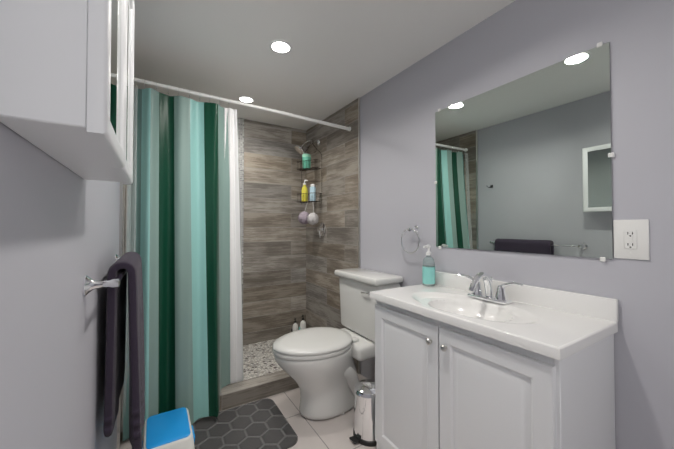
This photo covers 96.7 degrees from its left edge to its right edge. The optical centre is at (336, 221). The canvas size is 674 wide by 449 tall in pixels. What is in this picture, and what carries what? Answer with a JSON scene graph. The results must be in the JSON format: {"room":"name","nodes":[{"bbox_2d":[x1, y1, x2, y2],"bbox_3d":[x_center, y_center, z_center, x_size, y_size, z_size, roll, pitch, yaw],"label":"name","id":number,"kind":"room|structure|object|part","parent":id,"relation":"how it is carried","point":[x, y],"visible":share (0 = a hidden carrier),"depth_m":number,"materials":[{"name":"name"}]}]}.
{"room":"bathroom","nodes":[
{"label":"bathroom","id":0,"kind":"room"},
{"bbox_2d":[0,122,119,448],"bbox_3d":[-0.712,0.082,0.744,0.100,2.400,4.560,1,-1,-31],"label":"wall","id":1,"kind":"structure","parent":0,"point":[59,231],"depth_m":0.58,"materials":[{"name":"grey paint"}]},
{"bbox_2d":[0,0,134,184],"bbox_3d":[-0.507,-0.386,0.625,0.112,0.542,0.574,1,-1,-31],"label":"medicine cabinet","id":2,"kind":"object","parent":1,"relation":"attached to","point":[67,83],"visible":1,"depth_m":0.40,"materials":[{"name":"white wood"}]},
{"bbox_3d":[-0.394,-0.387,0.525,0.022,0.542,0.286,1,-1,-31],"label":"door","id":3,"kind":"part","parent":2,"relation":"part of","materials":[{"name":"white wood"}]},
{"label":"glass","id":4,"kind":"part","parent":2,"relation":"part of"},
{"bbox_3d":[-0.544,-0.383,0.771,0.022,0.542,0.286,1,-1,-31],"label":"door","id":5,"kind":"part","parent":2,"relation":"part of","materials":[{"name":"white wood"}]},
{"label":"glass","id":6,"kind":"part","parent":2,"relation":"part of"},
{"bbox_2d":[83,252,144,448],"bbox_3d":[-0.875,0.517,1.235,0.142,0.742,0.858,1,-1,-31],"label":"towel bar","id":7,"kind":"object","parent":1,"relation":"attached to","point":[122,267],"visible":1,"depth_m":1.10,"materials":[{"name":"grey fabric"}]},
{"bbox_2d":[103,252,144,448],"bbox_3d":[-0.904,0.519,1.304,0.124,0.746,0.536,1,-1,-31],"label":"towel","id":8,"kind":"object","parent":7,"relation":"hanging from","point":[130,263],"depth_m":1.10,"materials":[{"name":"grey fabric"}]},
{"bbox_2d":[117,182,122,448],"bbox_3d":[-1.244,0.098,1.724,0.014,2.400,0.012,1,-1,-31],"label":"trim","id":9,"kind":"structure","parent":1,"relation":"attached to","point":[120,255],"depth_m":1.72,"materials":[{"name":"silver metal"}]},
{"bbox_2d":[120,184,127,441],"bbox_3d":[-1.522,0.105,2.175,0.012,2.400,1.048,1,-1,-31],"label":"wall tile","id":10,"kind":"structure","parent":1,"relation":"attached to","point":[124,236],"depth_m":1.86,"materials":[{"name":"brown tile"}]},
{"bbox_2d":[120,77,350,440],"bbox_3d":[-0.567,0.171,2.223,1.684,2.161,0.331,1,-1,-31],"label":"shower curtain","id":11,"kind":"object","parent":10,"relation":"attached to","point":[183,223],"visible":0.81,"depth_m":1.95,"materials":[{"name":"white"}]},
{"bbox_2d":[120,373,376,448],"bbox_3d":[0.056,1.339,1.192,1.900,0.100,4.560,1,-1,-31],"label":"floor","id":12,"kind":"structure","parent":0,"point":[336,432],"depth_m":1.90,"materials":[{"name":"tile"}]},
{"bbox_2d":[121,358,353,441],"bbox_3d":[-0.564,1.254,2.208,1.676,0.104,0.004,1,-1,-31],"label":"curb","id":13,"kind":"object","parent":12,"relation":"on","point":[244,396],"visible":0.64,"depth_m":2.19,"materials":[{"name":"grey tile"}]},
{"bbox_2d":[192,398,297,448],"bbox_3d":[-0.691,1.292,1.782,0.800,0.015,0.545,1,-1,-31],"label":"bath rug","id":14,"kind":"object","parent":12,"relation":"on","point":[261,424],"visible":0.71,"depth_m":1.85,"materials":[{"name":"grey fabric"}]},
{"bbox_2d":[142,407,194,448],"bbox_3d":[-0.871,1.164,1.543,0.260,0.231,0.356,1,-1,-31],"label":"step stool","id":15,"kind":"object","parent":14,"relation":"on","point":[172,429],"visible":0.98,"depth_m":1.50,"materials":[{"name":"white"}]},
{"bbox_2d":[243,338,282,379],"bbox_3d":[-0.851,1.294,2.677,1.676,0.040,0.858,1,-1,-31],"label":"pan","id":16,"kind":"object","parent":12,"relation":"on","point":[259,359],"depth_m":2.75,"materials":[{"name":"stone"}]},
{"bbox_2d":[291,318,297,331],"bbox_3d":[-0.470,1.178,3.341,0.074,0.212,0.063,1,-1,-31],"label":"bottle","id":17,"kind":"object","parent":16,"relation":"on","point":[295,326],"visible":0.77,"depth_m":3.33,"materials":[{"name":"white plastic"}]},
{"bbox_2d":[299,315,305,329],"bbox_3d":[-0.389,1.167,3.379,0.082,0.235,0.070,1,-1,-31],"label":"bottle","id":18,"kind":"object","parent":16,"relation":"on","point":[302,324],"visible":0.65,"depth_m":3.36,"materials":[{"name":"white plastic"}]},
{"bbox_2d":[272,268,402,419],"bbox_3d":[-0.035,0.846,2.136,0.869,0.916,0.546,1,-1,-31],"label":"toilet","id":19,"kind":"object","parent":12,"relation":"on","point":[317,364],"visible":0.96,"depth_m":2.02,"materials":[{"name":"white ceramic"}]},
{"bbox_3d":[-0.169,0.839,2.054,0.556,0.022,0.446,1,-1,-31],"label":"seat","id":20,"kind":"part","parent":19,"relation":"part of","materials":[{"name":"white plastic"}]},
{"bbox_3d":[-0.164,0.808,2.057,0.561,0.033,0.446,1,-1,-31],"label":"lid","id":21,"kind":"part","parent":19,"relation":"part of","materials":[{"name":"white plastic"}]},
{"bbox_3d":[-0.114,1.079,2.083,0.665,0.451,0.432,1,-1,-31],"label":"bowl","id":22,"kind":"part","parent":19,"relation":"part of","materials":[{"name":"white ceramic"}]},
{"bbox_3d":[0.238,0.644,2.306,0.229,0.408,0.515,1,-1,-31],"label":"tank","id":23,"kind":"part","parent":19,"relation":"part of","materials":[{"name":"white ceramic"}]},
{"bbox_2d":[349,379,376,446],"bbox_3d":[0.184,1.141,1.819,0.228,0.318,0.197,1,-1,-31],"label":"trash can","id":24,"kind":"object","parent":12,"relation":"on","point":[364,414],"visible":0.71,"depth_m":1.75,"materials":[{"name":"silver metal"}]},
{"bbox_2d":[369,271,618,448],"bbox_3d":[0.630,0.769,1.412,0.497,1.048,0.930,1,-1,-31],"label":"bathroom vanity","id":25,"kind":"object","parent":12,"relation":"on","point":[481,360],"visible":1,"depth_m":1.19,"materials":[{"name":"white wood"}]},
{"bbox_3d":[0.332,0.834,1.487,0.020,0.750,0.435,1,-1,-31],"label":"door","id":26,"kind":"part","parent":25,"relation":"part of","materials":[{"name":"white wood"}]},
{"bbox_2d":[422,245,434,286],"bbox_3d":[0.567,0.268,1.857,0.079,0.253,0.076,1,-1,-31],"label":"soap bottle","id":27,"kind":"object","parent":25,"relation":"on","point":[428,271],"visible":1,"depth_m":1.83,"materials":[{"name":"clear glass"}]},
{"bbox_3d":[0.408,0.531,1.327,0.024,0.027,0.027,1,-1,-31],"label":"knob","id":28,"kind":"part","parent":25,"relation":"part of","materials":[{"name":"silver metal"}]},
{"bbox_3d":[0.449,0.530,1.259,0.024,0.027,0.027,1,-1,-31],"label":"knob","id":29,"kind":"part","parent":25,"relation":"part of","materials":[{"name":"silver metal"}]},
{"bbox_3d":[0.700,0.305,1.594,0.021,0.045,0.110,1,-1,-31],"label":"faucet lever","id":30,"kind":"part","parent":25,"relation":"part of","materials":[{"name":"silver metal"}]},
{"bbox_2d":[471,282,482,294],"bbox_3d":[0.726,0.341,1.551,0.059,0.068,0.059,1,-1,-31],"label":"handle","id":31,"kind":"object","parent":25,"relation":"on","point":[478,290],"depth_m":1.53,"materials":[{"name":"silver metal"}]},
{"bbox_3d":[0.705,0.311,1.465,0.176,0.131,0.040,1,-1,-31],"label":"faucet spout","id":32,"kind":"part","parent":25,"relation":"part of","materials":[{"name":"silver metal"}]},
{"bbox_3d":[0.562,0.828,1.111,0.020,0.750,0.435,1,-1,-31],"label":"door","id":33,"kind":"part","parent":25,"relation":"part of","materials":[{"name":"white wood"}]},
{"bbox_2d":[494,285,507,299],"bbox_3d":[0.791,0.339,1.445,0.059,0.068,0.059,1,-1,-31],"label":"handle","id":34,"kind":"object","parent":25,"relation":"on","point":[500,294],"depth_m":1.43,"materials":[{"name":"silver metal"}]},
{"bbox_3d":[0.817,0.302,1.403,0.021,0.045,0.110,1,-1,-31],"label":"faucet lever","id":35,"kind":"part","parent":25,"relation":"part of","materials":[{"name":"silver metal"}]},
{"bbox_2d":[134,0,514,129],"bbox_3d":[0.056,-1.160,1.234,1.900,0.100,4.560,1,-1,-31],"label":"ceiling","id":36,"kind":"structure","parent":0,"point":[341,54],"depth_m":1.87,"materials":[{"name":"white paint"}]},
{"bbox_2d":[238,96,254,102],"bbox_3d":[-0.806,-1.085,2.663,0.148,0.004,0.148,1,-1,-31],"label":"recessed light","id":37,"kind":"object","parent":36,"relation":"in","point":[245,99],"visible":0.98,"depth_m":2.65,"materials":[{"name":"white"}]},
{"bbox_2d":[269,40,292,53],"bbox_3d":[-0.354,-1.097,1.885,0.148,0.004,0.148,1,-1,-31],"label":"recessed light","id":38,"kind":"object","parent":36,"relation":"in","point":[279,46],"visible":1,"depth_m":1.87,"materials":[{"name":"white"}]},
{"bbox_2d":[360,0,673,448],"bbox_3d":[0.824,0.097,1.683,0.100,2.400,4.560,1,-1,-31],"label":"wall","id":39,"kind":"structure","parent":0,"point":[515,40],"depth_m":1.28,"materials":[{"name":"grey paint"}]},
{"bbox_2d":[306,98,357,372],"bbox_3d":[-0.081,0.120,3.056,0.012,2.400,1.048,1,-1,-31],"label":"wall tile","id":40,"kind":"structure","parent":39,"relation":"attached to","point":[335,246],"depth_m":3.00,"materials":[{"name":"brown tile"}]},
{"bbox_2d":[294,140,321,224],"bbox_3d":[-0.304,-0.425,3.154,0.278,0.926,0.264,1,-1,-31],"label":"shower caddy","id":41,"kind":"object","parent":40,"relation":"attached to","point":[307,218],"visible":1,"depth_m":3.13,"materials":[{"name":"black metal"}]},
{"bbox_2d":[302,157,310,169],"bbox_3d":[-0.322,-0.620,3.172,0.094,0.125,0.094,0,-1,27],"label":"bottle","id":42,"kind":"object","parent":41,"relation":"on","point":[306,161],"depth_m":3.13,"materials":[{"name":"teal plastic"}]},
{"bbox_2d":[317,223,325,237],"bbox_3d":[-0.177,0.089,3.146,0.058,0.159,0.144,1,-1,-31],"label":"shower valve","id":43,"kind":"object","parent":40,"relation":"attached to","point":[321,229],"visible":1,"depth_m":3.13,"materials":[{"name":"silver metal"}]},
{"bbox_2d":[358,97,360,373],"bbox_3d":[0.194,0.113,2.603,0.014,2.400,0.012,1,-1,-31],"label":"trim","id":44,"kind":"structure","parent":39,"relation":"attached to","point":[359,367],"depth_m":2.61,"materials":[{"name":"silver metal"}]},
{"bbox_2d":[401,226,419,253],"bbox_3d":[0.513,0.121,2.031,0.066,0.188,0.172,1,-1,-31],"label":"towel ring","id":45,"kind":"object","parent":39,"relation":"attached to","point":[414,229],"visible":1,"depth_m":2.03,"materials":[{"name":"silver metal"}]},
{"bbox_2d":[434,41,614,261],"bbox_3d":[0.851,-0.276,1.538,0.011,0.880,0.873,1,-1,-31],"label":"mirror","id":46,"kind":"object","parent":39,"relation":"attached to","point":[524,164],"visible":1,"depth_m":1.41,"materials":[{"name":"clear glass"}]},
{"bbox_2d":[435,271,618,322],"bbox_3d":[0.834,0.349,1.544,0.020,0.090,0.930,1,-1,-31],"label":"backsplash","id":47,"kind":"structure","parent":39,"relation":"attached to","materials":[{"name":"white stone"}]},
{"bbox_2d":[613,219,649,259],"bbox_3d":[1.101,0.066,1.124,0.010,0.148,0.098,1,-1,-31],"label":"electrical outlet plate","id":48,"kind":"object","parent":39,"relation":"attached to","point":[631,239],"visible":1,"depth_m":1.12,"materials":[{"name":"white plastic"}]},
{"bbox_3d":[-1.107,0.121,3.115,1.700,2.400,0.100,1,-1,-31],"label":"wall","id":49,"kind":"structure","parent":0,"visible":0},
{"bbox_2d":[237,118,243,334],"bbox_3d":[-1.104,0.100,3.043,0.300,2.360,0.004,1,-1,-31],"label":"wall tile","id":50,"kind":"structure","parent":49,"relation":"attached to","point":[240,125],"depth_m":3.11,"materials":[{"name":"grey tile"}]},
{"bbox_2d":[243,119,305,344],"bbox_3d":[-1.078,0.120,3.068,1.700,2.400,0.012,1,-1,-31],"label":"wall tile","id":51,"kind":"structure","parent":49,"relation":"attached to","point":[274,268],"depth_m":3.29,"materials":[{"name":"brown tile"}]}
]}

